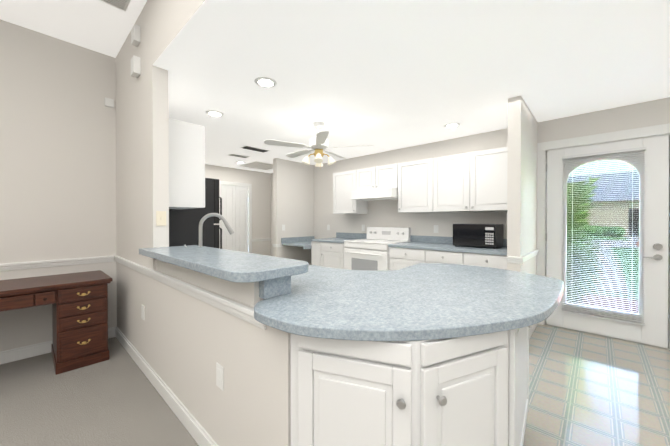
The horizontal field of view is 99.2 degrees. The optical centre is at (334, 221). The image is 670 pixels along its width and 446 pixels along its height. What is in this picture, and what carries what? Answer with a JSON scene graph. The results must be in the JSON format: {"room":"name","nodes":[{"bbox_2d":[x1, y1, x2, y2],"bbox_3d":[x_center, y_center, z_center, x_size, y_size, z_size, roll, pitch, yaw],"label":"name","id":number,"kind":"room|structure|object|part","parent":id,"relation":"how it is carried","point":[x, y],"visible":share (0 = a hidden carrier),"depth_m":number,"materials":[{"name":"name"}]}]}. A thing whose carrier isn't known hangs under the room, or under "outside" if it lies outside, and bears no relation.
{"room":"kitchen","nodes":[
{"label":"kitchen","id":0,"kind":"room"},
{"bbox_2d":[0,256,113,270],"bbox_3d":[-3.808,0.404,1.493,0.024,0.066,4.246,0,0,43],"label":"trim","id":1,"kind":"structure","parent":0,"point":[42,264],"depth_m":2.71,"materials":[{"name":"white wood"}]},
{"bbox_2d":[0,326,115,364],"bbox_3d":[-3.804,1.192,1.510,0.014,0.110,4.270,0,0,43],"label":"baseboard","id":2,"kind":"structure","parent":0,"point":[16,354],"depth_m":2.60,"materials":[{"name":"white wood"}]},
{"bbox_2d":[0,19,116,351],"bbox_3d":[-3.917,-0.253,1.470,0.110,3.000,4.470,0,0,43],"label":"wall","id":3,"kind":"structure","parent":0,"point":[57,158],"depth_m":2.71,"materials":[{"name":"white paint"}]},
{"bbox_2d":[105,97,113,107],"bbox_3d":[-2.389,-1.262,3.021,0.024,0.085,0.075,0,0,43],"label":"detector","id":4,"kind":"object","parent":3,"relation":"attached to","point":[109,102],"visible":0.98,"depth_m":3.01,"materials":[{"name":"white plastic"}]},
{"bbox_2d":[0,0,146,57],"bbox_3d":[-1.296,-1.789,-0.882,7.320,0.100,4.580,0,0,43],"label":"ceiling","id":5,"kind":"structure","parent":0,"point":[99,26],"depth_m":2.48,"materials":[{"name":"white paint"}]},
{"bbox_2d":[100,0,130,11],"bbox_3d":[-1.719,-1.752,2.229,0.240,0.009,0.180,0,0,43],"label":"ceiling vent","id":6,"kind":"object","parent":5,"relation":"in","point":[121,4],"visible":1,"depth_m":2.29,"materials":[{"name":"white plastic"}]},
{"bbox_2d":[104,0,126,8],"bbox_3d":[-1.719,-1.749,2.229,0.186,0.002,0.140,0,0,43],"label":"grille","id":7,"kind":"object","parent":6,"relation":"attached to","point":[121,4],"depth_m":2.29,"materials":[{"name":"grey"}]},
{"bbox_2d":[0,337,198,445],"bbox_3d":[-1.315,1.286,-0.884,7.320,0.050,4.525,0,0,43],"label":"floor carpet","id":8,"kind":"object","parent":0,"point":[116,399],"depth_m":1.91,"materials":[{"name":"beige carpet"}]},
{"bbox_2d":[0,270,112,374],"bbox_3d":[-2.654,0.875,2.275,0.625,0.735,1.315,0,0,43],"label":"desk","id":9,"kind":"object","parent":8,"relation":"on","point":[78,301],"visible":1,"depth_m":2.40,"materials":[{"name":"brown wood"}]},
{"bbox_2d":[153,0,234,70],"bbox_3d":[0.703,-1.188,0.319,5.604,0.004,0.108,0,0,43],"label":"soffit","id":10,"kind":"structure","parent":0,"point":[203,18],"depth_m":1.78,"materials":[{"name":"white paint"}]},
{"bbox_2d":[115,0,290,445],"bbox_3d":[-0.619,-0.253,1.543,9.200,3.000,0.110,0,0,43],"label":"wall","id":11,"kind":"structure","parent":0,"point":[196,340],"depth_m":1.92,"materials":[{"name":"white paint"}]},
{"bbox_2d":[131,24,139,46],"bbox_3d":[-1.689,-1.577,2.415,0.100,0.130,0.046,0,0,43],"label":"detector","id":12,"kind":"object","parent":11,"relation":"attached to","point":[135,35],"visible":1,"depth_m":2.39,"materials":[{"name":"white plastic"}]},
{"bbox_2d":[131,55,140,77],"bbox_3d":[-1.690,-1.312,2.415,0.100,0.140,0.052,0,0,43],"label":"detector","id":13,"kind":"object","parent":11,"relation":"attached to","point":[135,66],"visible":1,"depth_m":2.39,"materials":[{"name":"white plastic"}]},
{"bbox_2d":[141,305,144,319],"bbox_3d":[-1.600,0.755,2.373,0.072,0.116,0.008,0,0,43],"label":"outlet","id":14,"kind":"object","parent":11,"relation":"attached to","point":[142,312],"visible":0.98,"depth_m":2.35,"materials":[{"name":"white plastic"}]},
{"bbox_2d":[156,211,165,225],"bbox_3d":[-1.353,-0.025,2.222,0.012,0.115,0.070,0,0,43],"label":"light switch","id":15,"kind":"object","parent":11,"relation":"attached to","point":[160,218],"visible":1,"depth_m":2.22,"materials":[{"name":"beige plastic"}]},
{"bbox_2d":[115,326,218,445],"bbox_3d":[-1.273,1.188,2.070,2.975,0.110,0.014,0,0,43],"label":"baseboard","id":16,"kind":"structure","parent":11,"relation":"attached to","point":[197,431],"depth_m":1.91,"materials":[{"name":"white wood"}]},
{"bbox_2d":[169,118,204,208],"bbox_3d":[-1.552,-0.511,2.731,0.585,0.760,0.367,0,0,43],"label":"upper cabinet","id":17,"kind":"object","parent":11,"relation":"attached to","point":[186,140],"depth_m":2.55,"materials":[{"name":"white wood"}]},
{"bbox_2d":[114,255,265,329],"bbox_3d":[-1.328,0.400,2.110,2.835,0.066,0.024,0,0,43],"label":"trim","id":18,"kind":"structure","parent":11,"relation":"attached to","point":[240,311],"depth_m":1.55,"materials":[{"name":"white wood"}]},
{"bbox_2d":[216,363,223,390],"bbox_3d":[-0.580,0.777,1.432,0.072,0.116,0.008,0,0,43],"label":"outlet","id":19,"kind":"object","parent":11,"relation":"attached to","point":[219,376],"visible":1,"depth_m":1.42,"materials":[{"name":"white plastic"}]},
{"bbox_2d":[205,164,270,255],"bbox_3d":[-2.786,0.000,6.061,0.110,2.440,3.590,0,0,43],"label":"wall","id":20,"kind":"structure","parent":0,"point":[260,182],"depth_m":6.95,"materials":[{"name":"white paint"}]},
{"bbox_2d":[222,185,247,252],"bbox_3d":[-2.286,0.192,6.546,0.028,2.026,0.632,0,0,43],"label":"hall door","id":21,"kind":"structure","parent":20,"relation":"in","point":[235,205],"depth_m":6.55,"materials":[{"name":"white wood"}]},
{"bbox_2d":[219,181,251,252],"bbox_3d":[-2.268,0.157,6.530,0.016,2.120,0.800,0,0,43],"label":"door frame","id":22,"kind":"structure","parent":20,"relation":"attached to","point":[221,183],"depth_m":6.76,"materials":[{"name":"white wood"}]},
{"bbox_2d":[252,238,270,241],"bbox_3d":[-1.804,0.447,7.029,0.024,0.066,0.540,0,0,43],"label":"trim","id":23,"kind":"structure","parent":20,"relation":"attached to","point":[262,239],"depth_m":7.04,"materials":[{"name":"white wood"}]},
{"bbox_2d":[273,158,313,264],"bbox_3d":[-0.823,0.001,5.828,0.110,2.440,0.970,0,0,43],"label":"wall","id":24,"kind":"structure","parent":0,"point":[293,197],"depth_m":5.72,"materials":[{"name":"white paint"}]},
{"bbox_2d":[168,0,669,172],"bbox_3d":[0.636,-1.252,2.897,9.600,0.100,3.590,0,0,43],"label":"ceiling","id":25,"kind":"structure","parent":0,"point":[383,75],"depth_m":2.23,"materials":[{"name":"white paint"}]},
{"bbox_2d":[205,110,223,116],"bbox_3d":[-1.335,-1.197,3.164,0.190,0.010,0.190,0,0,43],"label":"recessed light","id":26,"kind":"object","parent":25,"relation":"in","point":[213,113],"visible":0.98,"depth_m":3.14,"materials":[{"name":"white glass"}]},
{"bbox_2d":[228,154,248,157],"bbox_3d":[-1.773,-1.211,5.256,0.180,0.009,0.350,0,0,43],"label":"ceiling vent","id":27,"kind":"object","parent":25,"relation":"in","point":[237,155],"visible":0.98,"depth_m":5.24,"materials":[{"name":"white plastic"}]},
{"bbox_2d":[240,145,269,152],"bbox_3d":[-1.329,-1.207,4.750,0.200,0.010,0.450,0,0,43],"label":"ceiling vent","id":28,"kind":"object","parent":25,"relation":"in","point":[254,149],"visible":1,"depth_m":4.75,"materials":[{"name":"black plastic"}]},
{"bbox_2d":[243,146,266,151],"bbox_3d":[-1.329,-1.204,4.750,0.160,0.002,0.410,0,0,43],"label":"grille","id":29,"kind":"object","parent":28,"relation":"attached to","point":[244,147],"depth_m":4.74,"materials":[{"name":"grey metal"}]},
{"bbox_2d":[239,161,272,169],"bbox_3d":[-1.603,-1.215,6.221,0.700,0.012,0.700,0,0,43],"label":"attic hatch","id":30,"kind":"object","parent":25,"relation":"attached to","point":[261,165],"visible":0.77,"depth_m":6.13,"materials":[{"name":"white"}]},
{"bbox_2d":[254,77,276,87],"bbox_3d":[-0.595,-1.193,2.448,0.190,0.010,0.190,0,0,43],"label":"recessed light","id":31,"kind":"object","parent":25,"relation":"in","point":[266,82],"visible":1,"depth_m":2.43,"materials":[{"name":"white plastic"}]},
{"bbox_2d":[263,121,373,169],"bbox_3d":[-0.223,-0.925,3.540,1.255,0.560,1.281,0,0,43],"label":"fan","id":32,"kind":"object","parent":25,"relation":"hanging from","point":[318,143],"visible":1,"depth_m":3.43,"materials":[{"name":"white"}]},
{"bbox_3d":[-0.199,-1.045,3.498,0.230,0.320,0.230,0,0,43],"label":"motor","id":33,"kind":"part","parent":32,"relation":"part of","materials":[{"name":"white plastic"}]},
{"bbox_2d":[444,123,459,127],"bbox_3d":[1.462,-1.200,3.557,0.190,0.010,0.190,0,0,43],"label":"recessed light","id":34,"kind":"object","parent":25,"relation":"in","point":[451,125],"visible":0.98,"depth_m":3.54,"materials":[{"name":"white plastic"}]},
{"bbox_2d":[271,97,669,255],"bbox_3d":[0.786,0.005,5.106,6.835,2.440,0.150,0,0,43],"label":"wall","id":35,"kind":"structure","parent":0,"point":[383,213],"depth_m":4.27,"materials":[{"name":"white paint"}]},
{"bbox_2d":[333,170,368,213],"bbox_3d":[0.280,-0.525,5.233,0.555,0.760,0.337,0,0,43],"label":"upper cabinet","id":36,"kind":"object","parent":35,"relation":"attached to","point":[346,197],"depth_m":5.08,"materials":[{"name":"white wood"}]},
{"bbox_2d":[357,167,376,194],"bbox_3d":[0.651,-0.713,4.890,0.457,0.380,0.337,0,0,43],"label":"upper cabinet","id":37,"kind":"object","parent":35,"relation":"attached to","point":[364,176],"depth_m":4.78,"materials":[{"name":"white wood"}]},
{"bbox_2d":[351,187,397,200],"bbox_3d":[0.717,-0.446,4.715,0.780,0.148,0.507,0,0,43],"label":"range hood","id":38,"kind":"object","parent":37,"relation":"attached to","point":[380,193],"depth_m":4.55,"materials":[{"name":"white metal"}]},
{"bbox_2d":[373,164,396,190],"bbox_3d":[0.901,-0.712,4.659,0.466,0.380,0.337,0,0,43],"label":"upper cabinet","id":39,"kind":"object","parent":35,"relation":"attached to","point":[384,177],"depth_m":4.51,"materials":[{"name":"white wood"}]},
{"bbox_2d":[397,159,428,212],"bbox_3d":[1.303,-0.520,4.290,0.627,0.760,0.337,0,0,43],"label":"upper cabinet","id":40,"kind":"object","parent":35,"relation":"attached to","point":[412,176],"depth_m":4.20,"materials":[{"name":"white wood"}]},
{"bbox_2d":[337,232,506,246],"bbox_3d":[1.197,0.268,4.608,3.177,0.099,0.019,0,0,43],"label":"backsplash","id":41,"kind":"structure","parent":35,"relation":"attached to","point":[413,238],"depth_m":4.43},
{"bbox_2d":[434,225,437,232],"bbox_3d":[1.528,0.110,4.314,0.072,0.116,0.008,0,0,43],"label":"electrical outlet","id":42,"kind":"object","parent":35,"relation":"attached to","point":[435,228],"visible":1,"depth_m":4.31,"materials":[{"name":"white plastic"}]},
{"bbox_2d":[429,153,468,212],"bbox_3d":[1.668,-0.518,3.953,0.614,0.760,0.337,0,0,43],"label":"upper cabinet","id":43,"kind":"object","parent":35,"relation":"attached to","point":[446,173],"depth_m":3.86,"materials":[{"name":"white wood"}]},
{"bbox_2d":[465,147,507,210],"bbox_3d":[2.029,-0.516,3.620,0.617,0.760,0.337,0,0,43],"label":"upper cabinet","id":44,"kind":"object","parent":35,"relation":"attached to","point":[475,181],"depth_m":3.53,"materials":[{"name":"white wood"}]},
{"bbox_2d":[537,123,669,349],"bbox_3d":[2.919,0.145,3.127,1.185,2.185,0.168,0,0,43],"label":"door frame","id":45,"kind":"structure","parent":35,"relation":"attached to","point":[543,148],"depth_m":3.29,"materials":[{"name":"white wood"}]},
{"bbox_2d":[545,323,668,349],"bbox_3d":[2.925,1.231,3.140,0.973,0.010,0.146,0,0,43],"label":"trim","id":46,"kind":"structure","parent":35,"relation":"attached to","point":[608,336],"depth_m":3.05,"materials":[{"name":"white wood"}]},
{"bbox_2d":[545,135,668,347],"bbox_3d":[2.870,0.191,3.082,0.963,2.068,0.109,0,0,43],"label":"entry door","id":47,"kind":"structure","parent":35,"relation":"in","point":[606,238],"depth_m":3.03,"materials":[{"name":"white"}]},
{"label":"glass","id":48,"kind":"part","parent":47,"relation":"part of","materials":[{"name":"clear glass"}]},
{"bbox_2d":[507,95,537,274],"bbox_3d":[2.070,0.017,3.125,0.110,2.440,1.020,0,0,43],"label":"wall","id":49,"kind":"structure","parent":0,"point":[522,184],"depth_m":2.78,"materials":[{"name":"white paint"}]},
{"bbox_2d":[507,256,522,263],"bbox_3d":[1.725,0.367,2.735,0.134,0.066,0.024,0,0,43],"label":"trim","id":50,"kind":"structure","parent":49,"relation":"attached to","point":[513,259],"depth_m":2.73,"materials":[{"name":"white wood"}]},
{"bbox_2d":[522,249,538,261],"bbox_3d":[2.120,0.365,3.081,0.024,0.066,1.020,0,0,43],"label":"trim","id":51,"kind":"structure","parent":49,"relation":"attached to","point":[528,256],"depth_m":3.01,"materials":[{"name":"white wood"}]},
{"bbox_2d":[529,323,537,337],"bbox_3d":[2.116,1.182,3.090,0.014,0.110,1.020,0,0,43],"label":"baseboard","id":52,"kind":"structure","parent":49,"relation":"attached to","point":[531,330],"depth_m":3.15,"materials":[{"name":"white wood"}]},
{"bbox_2d":[523,324,669,445],"bbox_3d":[0.617,1.264,2.892,9.600,0.050,3.645,0,0,43],"label":"floor","id":53,"kind":"structure","parent":0,"point":[586,389],"depth_m":2.09,"materials":[{"name":"tile"}]},
{"bbox_2d":[169,178,221,248],"bbox_3d":[-1.923,0.365,3.414,0.850,1.740,0.825,0,0,43],"label":"fridge","id":54,"kind":"object","parent":53,"relation":"on","point":[183,227],"visible":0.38,"depth_m":3.22,"materials":[{"name":"black metal"}]},
{"bbox_2d":[309,239,320,265],"bbox_3d":[-0.085,0.786,5.333,0.314,0.871,0.697,0,0,43],"label":"base cabinet","id":55,"kind":"object","parent":53,"relation":"on","point":[314,244],"depth_m":5.11,"materials":[{"name":"white wood"}]},
{"bbox_2d":[321,243,344,268],"bbox_3d":[0.183,0.788,5.086,0.547,0.871,0.697,0,0,43],"label":"base cabinet","id":56,"kind":"object","parent":53,"relation":"on","point":[332,254],"depth_m":4.81,"materials":[{"name":"white wood"}]},
{"bbox_2d":[321,239,355,242],"bbox_3d":[0.089,0.333,5.163,0.796,0.036,0.707,0,0,43],"label":"countertop","id":57,"kind":"structure","parent":56,"relation":"on","point":[322,240],"depth_m":4.91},
{"bbox_2d":[344,227,409,270],"bbox_3d":[0.657,0.651,4.576,0.822,1.115,0.743,0,0,43],"label":"range","id":58,"kind":"object","parent":53,"relation":"on","point":[370,252],"visible":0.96,"depth_m":4.44,"materials":[{"name":"white metal"}]},
{"bbox_3d":[0.425,0.480,4.323,0.692,0.021,0.058,0,0,43],"label":"handle","id":59,"kind":"part","parent":58,"relation":"part of","materials":[{"name":"white metal"}]},
{"bbox_2d":[389,247,416,269],"bbox_3d":[1.227,0.794,4.122,0.614,0.871,0.697,0,0,43],"label":"base cabinet","id":60,"kind":"object","parent":53,"relation":"on","point":[399,257],"depth_m":3.93,"materials":[{"name":"white wood"}]},
{"bbox_2d":[291,338,528,445],"bbox_3d":[-0.360,0.805,2.207,3.049,0.871,1.432,0,0,43],"label":"base cabinet","id":61,"kind":"object","parent":53,"relation":"on","point":[334,403],"depth_m":0.96,"materials":[{"name":"white wood"}]},
{"bbox_2d":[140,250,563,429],"bbox_3d":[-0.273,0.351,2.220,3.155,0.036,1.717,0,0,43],"label":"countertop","id":62,"kind":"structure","parent":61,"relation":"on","point":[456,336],"depth_m":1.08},
{"bbox_2d":[184,213,233,246],"bbox_3d":[-0.997,0.130,2.273,0.270,0.404,0.297,0,0,43],"label":"faucet","id":63,"kind":"object","parent":62,"relation":"on","point":[227,225],"depth_m":2.26,"materials":[{"name":"silver metal"}]},
{"bbox_2d":[417,247,456,263],"bbox_3d":[1.580,0.796,3.797,0.603,0.871,0.697,0,0,43],"label":"base cabinet","id":64,"kind":"object","parent":53,"relation":"on","point":[424,254],"depth_m":3.61,"materials":[{"name":"white wood"}]},
{"bbox_2d":[457,251,506,269],"bbox_3d":[1.921,0.798,3.483,0.579,0.871,0.697,0,0,43],"label":"base cabinet","id":65,"kind":"object","parent":53,"relation":"on","point":[474,258],"depth_m":3.24,"materials":[{"name":"white wood"}]},
{"bbox_2d":[389,243,506,254],"bbox_3d":[1.565,0.341,3.802,1.543,0.036,0.707,0,0,43],"label":"countertop","id":66,"kind":"structure","parent":65,"relation":"on","point":[436,246],"depth_m":3.59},
{"bbox_2d":[453,224,502,248],"bbox_3d":[1.852,0.176,3.700,0.510,0.294,0.372,0,0,43],"label":"microwave","id":67,"kind":"object","parent":66,"relation":"on","point":[483,235],"visible":1,"depth_m":3.55,"materials":[{"name":"black"}]}
]}

